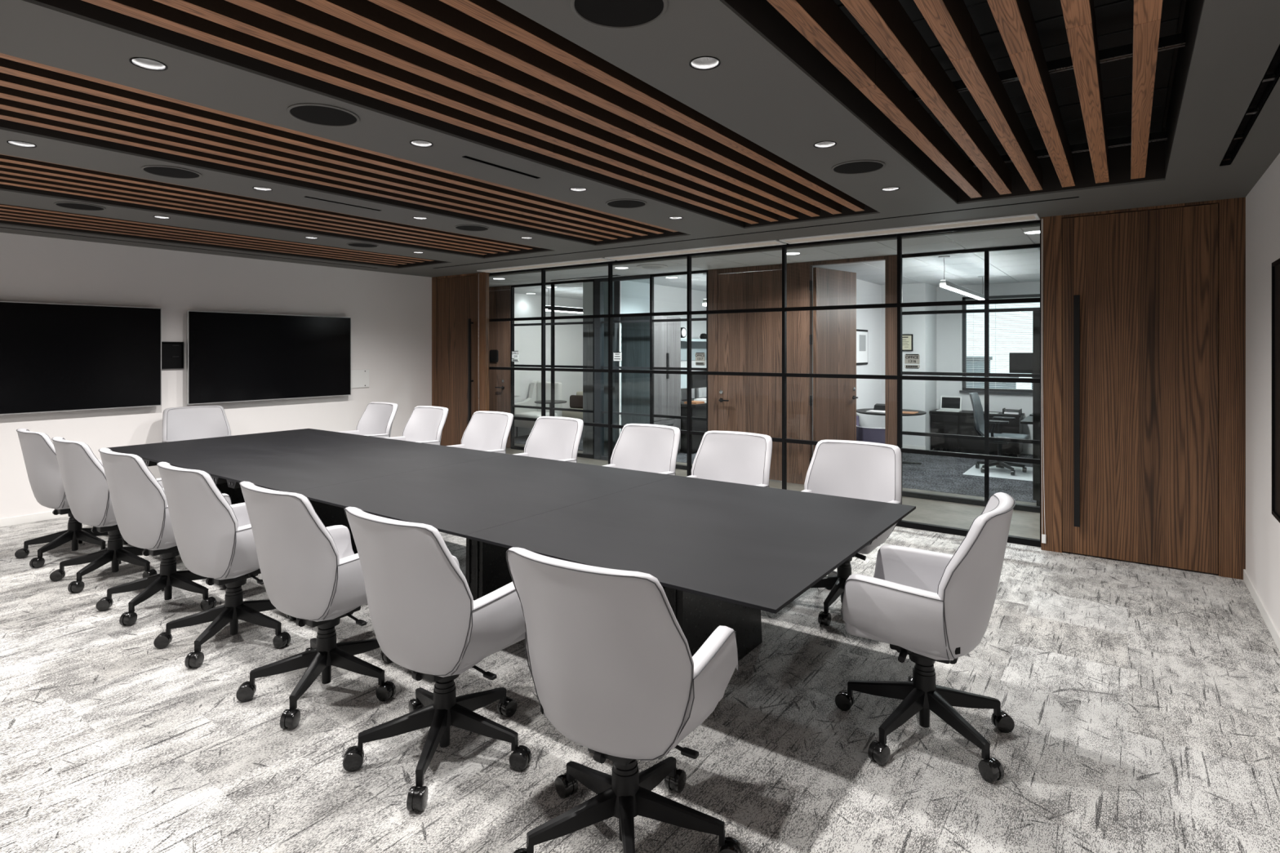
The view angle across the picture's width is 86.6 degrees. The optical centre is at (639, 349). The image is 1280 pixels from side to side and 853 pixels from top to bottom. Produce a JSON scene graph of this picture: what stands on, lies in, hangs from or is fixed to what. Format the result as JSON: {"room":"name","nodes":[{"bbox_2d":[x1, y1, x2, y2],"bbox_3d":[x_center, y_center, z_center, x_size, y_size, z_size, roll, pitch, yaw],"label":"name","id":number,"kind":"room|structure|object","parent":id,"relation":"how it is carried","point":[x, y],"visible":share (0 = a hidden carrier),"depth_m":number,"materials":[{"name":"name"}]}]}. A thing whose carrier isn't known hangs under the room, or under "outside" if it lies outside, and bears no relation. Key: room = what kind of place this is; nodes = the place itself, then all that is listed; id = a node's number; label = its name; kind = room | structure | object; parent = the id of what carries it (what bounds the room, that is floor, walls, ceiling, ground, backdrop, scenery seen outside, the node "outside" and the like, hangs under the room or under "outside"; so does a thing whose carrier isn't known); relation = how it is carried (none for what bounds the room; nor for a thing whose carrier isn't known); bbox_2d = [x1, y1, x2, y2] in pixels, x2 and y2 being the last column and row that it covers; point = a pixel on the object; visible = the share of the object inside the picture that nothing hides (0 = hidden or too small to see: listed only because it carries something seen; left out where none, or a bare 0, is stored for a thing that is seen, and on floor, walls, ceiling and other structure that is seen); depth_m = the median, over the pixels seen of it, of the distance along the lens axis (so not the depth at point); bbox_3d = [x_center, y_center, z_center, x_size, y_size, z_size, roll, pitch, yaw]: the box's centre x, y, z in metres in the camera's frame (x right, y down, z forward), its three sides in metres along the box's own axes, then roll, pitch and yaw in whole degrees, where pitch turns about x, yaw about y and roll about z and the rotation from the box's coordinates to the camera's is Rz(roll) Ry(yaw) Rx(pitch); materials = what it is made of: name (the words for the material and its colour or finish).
{"room":"conference room","nodes":[
{"label":"conference room","id":0,"kind":"room"},
{"bbox_2d":[0,232,431,519],"bbox_3d":[-5.114,0.110,7.123,0.100,2.980,7.240,0,0,36],"label":"wall","id":1,"kind":"structure","parent":0,"point":[390,314],"depth_m":7.51,"materials":[{"name":"white paint"}]},
{"bbox_2d":[0,511,68,527],"bbox_3d":[-5.084,1.562,7.070,0.012,0.075,6.990,0,0,36],"label":"baseboard","id":2,"kind":"structure","parent":1,"relation":"attached to","point":[33,517],"depth_m":6.27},
{"bbox_2d":[0,301,161,414],"bbox_3d":[-5.570,0.073,6.325,0.092,1.017,1.892,0,0,36],"label":"wall screen","id":3,"kind":"object","parent":1,"relation":"attached to","point":[54,357],"visible":1,"depth_m":6.49,"materials":[{"name":"black glass"}]},
{"bbox_2d":[161,342,183,368],"bbox_3d":[-4.980,0.058,7.199,0.030,0.285,0.240,0,0,36],"label":"wall box","id":4,"kind":"object","parent":1,"relation":"attached to","point":[172,353],"visible":0.86,"depth_m":7.22,"materials":[{"name":"black"}]},
{"bbox_2d":[186,310,351,404],"bbox_3d":[-4.327,0.084,8.054,0.092,1.008,1.880,0,0,36],"label":"wall screen","id":5,"kind":"object","parent":1,"relation":"attached to","point":[231,357],"visible":1,"depth_m":7.91,"materials":[{"name":"black glass"}]},
{"bbox_2d":[351,368,368,387],"bbox_3d":[-3.726,0.380,8.952,0.021,0.240,0.332,0,0,36],"label":"cover plate","id":6,"kind":"object","parent":1,"relation":"attached to","point":[359,378],"visible":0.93,"depth_m":8.98,"materials":[{"name":"white plastic"}]},
{"bbox_2d":[514,293,582,436],"bbox_3d":[-2.015,0.280,13.005,0.150,2.640,3.230,0,0,36],"label":"wall","id":7,"kind":"structure","parent":0,"point":[568,338],"depth_m":13.21,"materials":[{"name":"white paint"}]},
{"bbox_2d":[514,314,519,395],"bbox_3d":[-2.476,0.100,12.215,0.018,1.500,0.850,0,0,36],"label":"whiteboard","id":8,"kind":"object","parent":7,"relation":"attached to","point":[517,328],"visible":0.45,"depth_m":12.50,"materials":[{"name":"white plastic"}]},
{"bbox_2d":[0,0,1279,277],"bbox_3d":[-1.444,-1.232,4.498,8.925,0.345,7.060,0,0,36],"label":"ceiling","id":9,"kind":"structure","parent":0,"point":[974,109],"depth_m":3.22,"materials":[{"name":"grey paint"}]},
{"bbox_2d":[6,140,36,147],"bbox_3d":[-3.180,-1.096,3.492,0.116,0.078,0.116,0,0,36],"label":"recessed light","id":10,"kind":"object","parent":9,"relation":"in","point":[17,143],"visible":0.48,"depth_m":3.52,"materials":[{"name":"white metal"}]},
{"bbox_2d":[53,201,106,210],"bbox_3d":[-4.126,-1.056,5.003,0.300,0.007,0.300,0,0,36],"label":"ceiling speaker","id":11,"kind":"object","parent":9,"relation":"attached to","point":[70,205],"visible":1,"depth_m":4.99,"materials":[{"name":"grey paint"}]},
{"bbox_2d":[128,57,168,71],"bbox_3d":[-1.820,-1.096,2.514,0.116,0.078,0.116,0,0,36],"label":"recessed light","id":12,"kind":"object","parent":9,"relation":"in","point":[148,63],"visible":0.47,"depth_m":2.55,"materials":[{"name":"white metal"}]},
{"bbox_2d":[140,164,201,178],"bbox_3d":[-2.786,-1.056,4.040,0.300,0.007,0.300,0,0,36],"label":"ceiling speaker","id":13,"kind":"object","parent":9,"relation":"attached to","point":[169,171],"visible":1,"depth_m":4.03,"materials":[{"name":"grey paint"}]},
{"bbox_2d":[286,102,359,127],"bbox_3d":[-1.426,-1.056,3.062,0.300,0.007,0.300,0,0,36],"label":"ceiling speaker","id":14,"kind":"object","parent":9,"relation":"attached to","point":[320,114],"visible":1,"depth_m":3.05,"materials":[{"name":"grey paint"}]},
{"bbox_2d":[346,242,378,247],"bbox_3d":[-2.799,-1.056,6.850,0.300,0.007,0.300,0,0,36],"label":"ceiling speaker","id":15,"kind":"object","parent":9,"relation":"attached to","point":[352,244],"visible":1,"depth_m":6.85,"materials":[{"name":"grey paint"}]},
{"bbox_2d":[409,139,433,146],"bbox_3d":[-1.122,-1.096,3.485,0.116,0.078,0.116,0,0,36],"label":"recessed light","id":16,"kind":"object","parent":9,"relation":"in","point":[419,143],"visible":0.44,"depth_m":3.52,"materials":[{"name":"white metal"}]},
{"bbox_2d":[453,224,489,231],"bbox_3d":[-1.458,-1.056,5.887,0.300,0.007,0.300,0,0,36],"label":"ceiling speaker","id":17,"kind":"object","parent":9,"relation":"attached to","point":[461,227],"visible":1,"depth_m":5.89,"materials":[{"name":"grey paint"}]},
{"bbox_2d":[569,0,667,29],"bbox_3d":[-0.064,-1.056,2.084,0.300,0.007,0.300,0,0,36],"label":"ceiling speaker","id":18,"kind":"object","parent":9,"relation":"attached to","point":[607,14],"visible":1,"depth_m":2.12,"materials":[{"name":"grey paint"}]},
{"bbox_2d":[605,198,647,208],"bbox_3d":[-0.098,-1.056,4.910,0.300,0.007,0.300,0,0,36],"label":"ceiling speaker","id":19,"kind":"object","parent":9,"relation":"attached to","point":[625,202],"visible":1,"depth_m":4.90,"materials":[{"name":"grey paint"}]},
{"bbox_2d":[607,200,644,207],"bbox_3d":[-0.098,-1.058,4.910,0.275,0.005,0.275,0,0,36],"label":"grille","id":20,"kind":"object","parent":19,"relation":"attached to","point":[613,203],"depth_m":4.90,"materials":[{"name":"black metal"}]},
{"bbox_2d":[688,56,720,70],"bbox_3d":[0.239,-1.096,2.506,0.116,0.078,0.116,0,0,36],"label":"recessed light","id":21,"kind":"object","parent":9,"relation":"in","point":[701,62],"visible":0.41,"depth_m":2.55,"materials":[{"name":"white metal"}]},
{"bbox_2d":[813,141,836,148],"bbox_3d":[0.954,-1.096,3.501,0.116,0.078,0.116,0,0,36],"label":"recessed light","id":22,"kind":"object","parent":9,"relation":"in","point":[822,144],"visible":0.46,"depth_m":3.54,"materials":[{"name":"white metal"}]},
{"bbox_2d":[831,160,885,174],"bbox_3d":[1.264,-1.056,3.931,0.300,0.007,0.300,0,0,36],"label":"ceiling speaker","id":23,"kind":"object","parent":9,"relation":"attached to","point":[856,166],"visible":1,"depth_m":3.92,"materials":[{"name":"grey paint"}]},
{"bbox_2d":[1040,218,1045,543],"bbox_3d":[3.212,0.247,5.403,0.034,2.585,0.008,0,0,36],"label":"door frame","id":24,"kind":"structure","parent":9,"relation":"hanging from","point":[1043,536],"depth_m":5.40,"materials":[{"name":"white plastic"}]},
{"bbox_2d":[0,431,1279,852],"bbox_3d":[-0.943,1.630,7.684,14.500,0.060,13.020,0,0,36],"label":"floor","id":25,"kind":"structure","parent":0,"point":[1142,700],"depth_m":2.81,"materials":[{"name":"carpet"}]},
{"bbox_2d":[14,428,128,568],"bbox_3d":[-4.407,1.101,5.320,0.705,0.998,0.717,0,0,24],"label":"chair","id":26,"kind":"object","parent":25,"relation":"on","point":[40,459],"visible":0.7,"depth_m":5.06,"materials":[{"name":"grey leather"}]},
{"bbox_2d":[49,436,176,592],"bbox_3d":[-3.696,1.101,4.809,0.705,0.998,0.717,0,0,24],"label":"chair","id":27,"kind":"object","parent":25,"relation":"on","point":[84,481],"visible":0.7,"depth_m":4.55,"materials":[{"name":"grey leather"}]},
{"bbox_2d":[95,448,231,626],"bbox_3d":[-2.951,1.101,4.278,0.705,0.998,0.717,0,0,24],"label":"chair","id":28,"kind":"object","parent":25,"relation":"on","point":[139,501],"visible":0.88,"depth_m":4.02,"materials":[{"name":"grey leather"}]},
{"bbox_2d":[162,405,231,442],"bbox_3d":[-4.550,1.101,7.015,0.717,0.998,0.705,0,0,31],"label":"chair","id":29,"kind":"object","parent":25,"relation":"on","point":[194,422],"visible":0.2,"depth_m":7.20,"materials":[{"name":"grey leather"}]},
{"bbox_2d":[153,462,296,667],"bbox_3d":[-2.224,1.101,3.755,0.705,0.998,0.717,0,0,24],"label":"chair","id":30,"kind":"object","parent":25,"relation":"on","point":[215,540],"visible":0.81,"depth_m":3.51,"materials":[{"name":"grey leather"}]},
{"bbox_2d":[235,481,395,728],"bbox_3d":[-1.460,1.101,3.208,0.705,0.998,0.717,0,0,24],"label":"chair","id":31,"kind":"object","parent":25,"relation":"on","point":[311,571],"visible":0.87,"depth_m":2.96,"materials":[{"name":"grey leather"}]},
{"bbox_2d":[338,401,398,437],"bbox_3d":[-3.094,1.101,7.514,0.705,0.998,0.717,0,0,24],"label":"chair","id":32,"kind":"object","parent":25,"relation":"on","point":[377,419],"visible":0.25,"depth_m":7.74,"materials":[{"name":"grey leather"}]},
{"bbox_2d":[382,405,448,444],"bbox_3d":[-2.379,1.101,6.975,0.705,0.998,0.717,0,0,24],"label":"chair","id":33,"kind":"object","parent":25,"relation":"on","point":[425,424],"visible":0.26,"depth_m":7.20,"materials":[{"name":"grey leather"}]},
{"bbox_2d":[342,506,531,811],"bbox_3d":[-0.755,1.101,2.699,0.705,0.998,0.717,0,0,24],"label":"chair","id":34,"kind":"object","parent":25,"relation":"on","point":[426,619],"visible":0.98,"depth_m":2.46,"materials":[{"name":"grey leather"}]},
{"bbox_2d":[446,410,513,453],"bbox_3d":[-1.590,1.101,6.359,0.705,0.998,0.717,0,0,24],"label":"chair","id":35,"kind":"object","parent":25,"relation":"on","point":[486,431],"visible":0.23,"depth_m":6.58,"materials":[{"name":"grey leather"}]},
{"bbox_2d":[107,428,915,661],"bbox_3d":[-1.587,1.230,4.835,6.330,0.740,1.830,0,0,36],"label":"conference table","id":36,"kind":"object","parent":25,"relation":"on","point":[722,553],"visible":0.77,"depth_m":3.70,"materials":[{"name":"grey laminate"}]},
{"bbox_2d":[514,380,561,438],"bbox_3d":[-1.883,1.090,12.417,0.650,1.020,0.670,0,0,36],"label":"armchair","id":37,"kind":"object","parent":25,"relation":"on","point":[535,393],"visible":0.55,"depth_m":12.45,"materials":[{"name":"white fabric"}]},
{"bbox_2d":[513,416,583,462],"bbox_3d":[-0.882,1.101,5.819,0.705,0.998,0.717,0,0,24],"label":"chair","id":38,"kind":"object","parent":25,"relation":"on","point":[550,437],"visible":0.23,"depth_m":6.04,"materials":[{"name":"grey leather"}]},
{"bbox_2d":[561,391,582,419],"bbox_3d":[-1.017,1.230,13.476,1.720,0.740,0.740,0,0,36],"label":"lounge sofa","id":39,"kind":"object","parent":25,"relation":"on","point":[576,415],"visible":0.05,"depth_m":13.27,"materials":[{"name":"fabric"}]},
{"bbox_2d":[569,395,582,408],"bbox_3d":[-1.260,1.048,13.687,0.580,0.255,0.160,0,0,36],"label":"throw cushion","id":40,"kind":"object","parent":39,"relation":"on","point":[575,401],"visible":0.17,"depth_m":13.61,"materials":[{"name":"brown fabric"}]},
{"bbox_2d":[506,546,742,852],"bbox_3d":[-0.025,1.101,2.185,0.705,0.998,0.717,0,0,20],"label":"chair","id":41,"kind":"object","parent":25,"relation":"on","point":[613,669],"visible":1,"depth_m":1.95,"materials":[{"name":"grey leather"}]},
{"bbox_2d":[602,423,680,475],"bbox_3d":[-0.080,1.101,5.213,0.705,0.998,0.717,0,0,24],"label":"chair","id":42,"kind":"object","parent":25,"relation":"on","point":[646,447],"visible":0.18,"depth_m":5.43,"materials":[{"name":"grey leather"}]},
{"bbox_2d":[620,315,680,452],"bbox_3d":[0.181,0.535,10.290,0.605,2.070,0.775,0,0,36],"label":"door","id":43,"kind":"structure","parent":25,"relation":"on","point":[635,336],"depth_m":10.04,"materials":[{"name":"grey wood"}]},
{"bbox_2d":[680,396,706,453],"bbox_3d":[1.143,1.220,11.400,0.748,0.760,2.050,0,0,36],"label":"desk","id":44,"kind":"object","parent":25,"relation":"on","point":[697,410],"visible":0.17,"depth_m":10.51,"materials":[{"name":"brown laminate"}]},
{"bbox_2d":[680,373,687,403],"bbox_3d":[0.658,0.590,10.838,0.220,0.500,0.470,0,0,36],"label":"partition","id":45,"kind":"object","parent":44,"relation":"on","point":[683,377],"visible":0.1,"depth_m":10.84,"materials":[{"name":"white plastic"}]},
{"bbox_2d":[691,370,706,400],"bbox_3d":[0.964,0.595,11.264,0.220,0.490,0.480,0,0,36],"label":"monitor","id":46,"kind":"object","parent":44,"relation":"on","point":[698,381],"visible":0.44,"depth_m":11.24,"materials":[{"name":"black"}]},
{"bbox_2d":[687,431,772,487],"bbox_3d":[0.537,1.101,4.726,0.705,0.998,0.717,0,0,24],"label":"chair","id":47,"kind":"object","parent":25,"relation":"on","point":[728,456],"visible":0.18,"depth_m":4.93,"materials":[{"name":"grey leather"}]},
{"bbox_2d":[792,440,902,626],"bbox_3d":[1.247,1.101,4.216,0.705,0.998,0.717,0,0,24],"label":"chair","id":48,"kind":"object","parent":25,"relation":"on","point":[855,469],"visible":0.36,"depth_m":4.37,"materials":[{"name":"grey leather"}]},
{"bbox_2d":[856,415,884,444],"bbox_3d":[3.090,1.236,8.859,0.592,0.731,0.546,0,0,36],"label":"tub chair","id":49,"kind":"object","parent":25,"relation":"on","point":[863,433],"visible":0.19,"depth_m":8.65,"materials":[{"name":"fabric"}]},
{"bbox_2d":[856,408,926,464],"bbox_3d":[3.497,1.228,9.493,0.940,0.736,0.940,0,0,36],"label":"round table","id":50,"kind":"object","parent":25,"relation":"on","point":[858,411],"visible":0.27,"depth_m":9.41,"materials":[{"name":"brown laminate"}]},
{"bbox_2d":[835,492,1015,782],"bbox_3d":[1.188,1.101,2.861,0.717,0.998,0.705,0,0,22],"label":"chair","id":51,"kind":"object","parent":25,"relation":"on","point":[930,606],"visible":1,"depth_m":2.64,"materials":[{"name":"grey leather"}]},
{"bbox_2d":[929,408,1024,457],"bbox_3d":[5.234,1.285,10.566,1.270,0.630,0.470,0,0,36],"label":"credenza","id":52,"kind":"object","parent":25,"relation":"on","point":[961,423],"visible":0.75,"depth_m":10.45,"materials":[{"name":"brown laminate"}]},
{"bbox_2d":[936,395,961,412],"bbox_3d":[4.907,0.857,10.761,0.330,0.226,0.285,0,0,36],"label":"laptop","id":53,"kind":"object","parent":52,"relation":"on","point":[948,403],"visible":1,"depth_m":10.84,"materials":[{"name":"white plastic"}]},
{"bbox_2d":[1002,408,1022,414],"bbox_3d":[5.620,0.929,10.246,0.230,0.078,0.240,0,0,36],"label":"tray","id":54,"kind":"object","parent":52,"relation":"on","point":[1014,411],"visible":1,"depth_m":10.21,"materials":[{"name":"black plastic"}]},
{"bbox_2d":[963,463,1032,480],"bbox_3d":[4.943,1.598,8.824,1.170,0.004,1.100,0,0,36],"label":"chair mat","id":55,"kind":"object","parent":25,"relation":"on","point":[994,472],"visible":0.5,"depth_m":8.79,"materials":[{"name":"white"}]},
{"bbox_2d":[968,392,1030,475],"bbox_3d":[4.705,1.088,8.908,0.675,1.015,0.670,0,0,36],"label":"chair","id":56,"kind":"object","parent":55,"relation":"on","point":[978,417],"visible":0.75,"depth_m":8.88,"materials":[{"name":"black plastic"}]},
{"bbox_2d":[1020,413,1032,424],"bbox_3d":[5.465,1.230,8.633,0.900,0.740,1.800,0,0,36],"label":"office desk","id":57,"kind":"object","parent":25,"relation":"on","point":[1028,420],"visible":0.18,"depth_m":8.22,"materials":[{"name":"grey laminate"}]},
{"bbox_2d":[1008,352,1032,415],"bbox_3d":[5.153,0.450,8.919,0.520,0.820,0.200,0,0,36],"label":"monitor","id":58,"kind":"object","parent":57,"relation":"on","point":[1019,362],"visible":0.46,"depth_m":8.95,"materials":[{"name":"black"}]},
{"bbox_2d":[1032,311,1039,506],"bbox_3d":[4.534,0.588,6.901,0.910,2.025,0.520,0,0,36],"label":"tall cabinet","id":59,"kind":"object","parent":25,"relation":"on","point":[1036,314],"visible":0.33,"depth_m":6.94,"materials":[{"name":"brown laminate"}]},
{"bbox_2d":[582,280,706,456],"bbox_3d":[0.644,0.280,11.950,0.700,2.640,4.240,0,0,36],"label":"wall","id":60,"kind":"structure","parent":0,"point":[634,295],"depth_m":10.38,"materials":[{"name":"grey paint"}]},
{"bbox_2d":[680,338,706,360],"bbox_3d":[0.947,0.000,11.498,0.320,0.360,2.020,0,0,36],"label":"wall shelf","id":61,"kind":"object","parent":60,"relation":"attached to","point":[698,345],"visible":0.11,"depth_m":11.66,"materials":[{"name":"grey laminate"}]},
{"bbox_2d":[488,254,897,484],"bbox_3d":[-0.588,0.280,9.931,8.455,2.640,0.096,0,0,36],"label":"wall","id":62,"kind":"structure","parent":0,"point":[799,275],"depth_m":8.08,"materials":[{"name":"brown wood"}]},
{"bbox_2d":[488,289,510,448],"bbox_3d":[-2.349,0.309,11.143,0.569,2.562,0.104,0,0,36],"label":"door","id":63,"kind":"structure","parent":62,"relation":"in","point":[499,300],"depth_m":11.11,"materials":[{"name":"brown wood"}]},
{"bbox_2d":[489,350,498,362],"bbox_3d":[-2.405,0.102,11.178,0.195,0.205,0.018,0,0,36],"label":"plaque","id":64,"kind":"object","parent":63,"relation":"attached to","point":[494,354],"visible":1,"depth_m":11.16,"materials":[{"name":"black plastic"}]},
{"bbox_2d":[510,279,594,458],"bbox_3d":[-1.362,0.280,10.485,1.766,2.640,0.055,0,0,36],"label":"window","id":65,"kind":"structure","parent":62,"relation":"in","point":[553,323],"depth_m":10.47,"materials":[{"name":"black"}]},
{"bbox_2d":[613,280,621,434],"bbox_3d":[-0.414,0.278,9.806,0.347,2.525,0.022,0,0,36],"label":"door","id":66,"kind":"structure","parent":62,"relation":"in","point":[617,283],"depth_m":9.72,"materials":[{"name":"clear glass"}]},
{"bbox_2d":[594,274,649,460],"bbox_3d":[-0.245,0.280,9.688,0.985,2.640,0.090,0,0,36],"label":"trim","id":67,"kind":"structure","parent":62,"relation":"attached to","point":[599,322],"depth_m":9.90,"materials":[{"name":"grey metal"}]},
{"bbox_2d":[649,270,707,470],"bbox_3d":[0.530,0.280,9.126,0.936,2.640,0.055,0,0,36],"label":"window","id":68,"kind":"structure","parent":62,"relation":"in","point":[652,320],"depth_m":9.23,"materials":[{"name":"black"}]},
{"bbox_2d":[695,352,705,365],"bbox_3d":[0.788,0.119,8.884,0.143,0.167,0.015,0,0,36],"label":"door sign","id":69,"kind":"object","parent":68,"relation":"attached to","point":[699,356],"visible":1,"depth_m":8.87,"materials":[{"name":"grey plastic"}]},
{"bbox_2d":[717,269,782,480],"bbox_3d":[1.369,0.309,8.471,0.908,2.562,0.104,0,0,36],"label":"door","id":70,"kind":"structure","parent":62,"relation":"in","point":[748,342],"depth_m":8.46,"materials":[{"name":"brown wood"}]},
{"bbox_2d":[813,266,857,453],"bbox_3d":[2.413,0.307,8.292,0.862,2.565,0.103,0,0,-41],"label":"door","id":71,"kind":"structure","parent":62,"relation":"in","point":[834,331],"depth_m":8.27,"materials":[{"name":"brown wood"}]},
{"bbox_2d":[902,244,1039,512],"bbox_3d":[3.924,0.280,6.686,2.666,2.640,0.055,0,0,36],"label":"window","id":72,"kind":"structure","parent":62,"relation":"in","point":[987,310],"depth_m":6.96,"materials":[{"name":"black metal"}]},
{"bbox_2d":[904,354,919,368],"bbox_3d":[2.942,0.124,7.336,0.152,0.157,0.015,0,0,36],"label":"door sign","id":73,"kind":"object","parent":72,"relation":"attached to","point":[908,358],"visible":1,"depth_m":7.33,"materials":[{"name":"grey plastic"}]},
{"bbox_2d":[488,226,1039,299],"bbox_3d":[2.028,-1.055,10.105,12.500,0.030,5.820,0,0,36],"label":"ceiling","id":74,"kind":"structure","parent":0,"point":[1020,265],"depth_m":8.39,"materials":[{"name":"grey paint"}]},
{"bbox_2d":[545,287,582,313],"bbox_3d":[-0.949,-0.845,12.183,0.120,0.390,2.124,0,0,36],"label":"linear pendant","id":75,"kind":"object","parent":74,"relation":"hanging from","point":[548,308],"visible":0.3,"depth_m":11.65,"materials":[{"name":"black"}]},
{"bbox_2d":[545,308,582,313],"bbox_3d":[-0.949,-0.665,12.183,0.069,0.030,2.124,0,0,36],"label":"diffuser","id":76,"kind":"object","parent":75,"relation":"attached to","point":[566,310],"depth_m":11.74,"materials":[{"name":"white plastic"}]},
{"bbox_2d":[635,264,667,269],"bbox_3d":[0.146,-1.027,8.429,0.400,0.026,0.400,0,0,36],"label":"ceiling vent","id":77,"kind":"object","parent":74,"relation":"in","point":[644,266],"visible":1,"depth_m":8.35,"materials":[{"name":"white plastic"}]},
{"bbox_2d":[937,255,984,299],"bbox_3d":[4.120,-0.870,8.578,0.120,0.340,2.644,0,0,36],"label":"linear pendant","id":78,"kind":"object","parent":74,"relation":"hanging from","point":[944,283],"visible":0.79,"depth_m":8.11,"materials":[{"name":"white plastic"}]},
{"bbox_2d":[940,283,984,299],"bbox_3d":[4.120,-0.715,8.578,0.056,0.030,2.644,0,0,36],"label":"diffuser","id":79,"kind":"object","parent":78,"relation":"attached to","point":[952,286],"depth_m":8.31,"materials":[{"name":"white plastic"}]},
{"bbox_2d":[431,197,1245,579],"bbox_3d":[0.622,0.270,7.373,8.925,2.660,0.140,0,0,36],"label":"wall","id":80,"kind":"structure","parent":0,"point":[1231,211],"depth_m":4.83,"materials":[{"name":"brown wood"}]},
{"bbox_2d":[437,275,477,445],"bbox_3d":[-2.595,0.280,9.577,0.860,2.616,0.116,0,0,36],"label":"door","id":81,"kind":"structure","parent":80,"relation":"in","point":[457,297],"depth_m":9.59,"materials":[{"name":"brown wood"}]},
{"bbox_2d":[488,223,1039,276],"bbox_3d":[0.675,-1.220,7.451,8.800,0.400,0.070,0,0,36],"label":"trim","id":82,"kind":"structure","parent":80,"relation":"attached to","point":[1038,224],"depth_m":6.74,"materials":[{"name":"grey paint"}]},
{"bbox_2d":[488,218,1040,546],"bbox_3d":[0.575,0.270,7.443,6.658,2.660,0.055,0,0,36],"label":"window frame","id":83,"kind":"structure","parent":80,"relation":"in","point":[908,524],"depth_m":6.79,"materials":[{"name":"black metal"}]},
{"bbox_2d":[476,257,614,272],"bbox_3d":[-1.235,-1.054,8.533,2.135,0.011,0.253,0,0,36],"label":"roller shade","id":84,"kind":"object","parent":83,"relation":"attached to","point":[595,260],"visible":0.99,"depth_m":8.46,"materials":[{"name":"white"}]},
{"bbox_2d":[478,273,479,396],"bbox_3d":[-2.204,0.003,9.295,0.034,2.095,0.008,0,0,36],"label":"chain","id":85,"kind":"object","parent":84,"relation":"hanging from","point":[478,273],"visible":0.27,"depth_m":9.30,"materials":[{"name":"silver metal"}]},
{"bbox_2d":[604,240,786,260],"bbox_3d":[0.526,-1.054,7.267,2.113,0.011,0.253,0,0,36],"label":"roller shade","id":86,"kind":"object","parent":83,"relation":"attached to","point":[773,242],"visible":1,"depth_m":7.17,"materials":[{"name":"white"}]},
{"bbox_2d":[778,213,1039,244],"bbox_3d":[2.285,-1.054,6.003,2.150,0.011,0.253,0,0,36],"label":"roller shade","id":87,"kind":"object","parent":83,"relation":"attached to","point":[1028,217],"visible":1,"depth_m":5.90,"materials":[{"name":"white fabric"}]},
{"bbox_2d":[1062,203,1217,574],"bbox_3d":[3.698,0.277,5.058,0.937,2.622,0.121,0,0,36],"label":"door","id":88,"kind":"structure","parent":80,"relation":"in","point":[1140,288],"depth_m":5.05,"materials":[{"name":"brown wood"}]},
{"bbox_2d":[812,266,881,455],"bbox_3d":[3.179,0.280,10.011,0.080,2.640,4.430,0,0,36],"label":"wall","id":89,"kind":"structure","parent":0,"point":[868,391],"depth_m":10.44,"materials":[{"name":"white paint"}]},
{"bbox_2d":[856,328,867,364],"bbox_3d":[3.232,-0.040,9.992,0.028,0.520,0.760,0,0,36],"label":"framed print","id":90,"kind":"object","parent":89,"relation":"attached to","point":[861,335],"visible":0.76,"depth_m":10.05,"materials":[{"name":"black"}]},
{"bbox_2d":[881,283,936,450],"bbox_3d":[4.386,0.280,11.052,0.665,2.640,0.770,0,0,36],"label":"wall pier","id":91,"kind":"object","parent":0,"point":[918,395],"visible":0.43,"depth_m":10.68,"materials":[{"name":"white paint"}]},
{"bbox_2d":[902,333,912,351],"bbox_3d":[4.145,-0.113,10.734,0.325,0.265,0.028,0,0,36],"label":"framed certificate","id":92,"kind":"object","parent":91,"relation":"attached to","point":[907,339],"visible":0.41,"depth_m":10.68,"materials":[{"name":"black"}]},
{"bbox_2d":[936,281,1039,448],"bbox_3d":[5.285,0.280,10.954,8.200,2.640,0.120,0,0,36],"label":"wall","id":93,"kind":"structure","parent":0,"point":[948,326],"depth_m":10.97,"materials":[{"name":"white paint"}]},
{"bbox_2d":[959,293,1039,395],"bbox_3d":[6.272,-0.083,10.202,2.680,1.535,0.150,0,0,36],"label":"window","id":94,"kind":"structure","parent":93,"relation":"in","point":[965,389],"depth_m":10.66,"materials":[{"name":"grey plastic"}]},
{"bbox_2d":[1245,153,1279,633],"bbox_3d":[2.215,0.110,1.857,0.100,2.980,7.240,0,0,36],"label":"wall","id":95,"kind":"structure","parent":0,"point":[1263,201],"depth_m":4.17,"materials":[{"name":"white paint"}]},
{"bbox_2d":[1243,568,1279,651],"bbox_3d":[2.157,1.562,1.873,0.012,0.075,7.000,0,0,36],"label":"baseboard","id":96,"kind":"structure","parent":95,"relation":"attached to","point":[1271,626],"depth_m":4.05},
{"bbox_2d":[1271,257,1279,523],"bbox_3d":[2.777,0.205,2.764,0.045,1.330,2.030,0,0,36],"label":"wall display","id":97,"kind":"object","parent":95,"relation":"attached to","point":[1276,264],"visible":1,"depth_m":3.54,"materials":[{"name":"black glass"}]},
{"label":"outside","id":98,"kind":"structure","parent":0,"visible":0},
{"bbox_3d":[44.933,19.850,62.530,160.000,0.500,126.000,0,0,36],"label":"ground","id":99,"kind":"structure","parent":98,"visible":0},
{"bbox_2d":[966,356,992,373],"bbox_3d":[34.806,10.200,78.427,9.400,18.800,8.400,0,0,36],"label":"building","id":100,"kind":"structure","parent":99,"relation":"on","point":[977,364],"depth_m":73.04,"materials":[{"name":"grey"}]},
{"bbox_2d":[966,376,1018,389],"bbox_3d":[28.414,10.900,58.392,6.400,17.400,8.400,0,0,36],"label":"building","id":101,"kind":"structure","parent":99,"relation":"on","point":[982,385],"depth_m":54.53,"materials":[{"name":"grey"}]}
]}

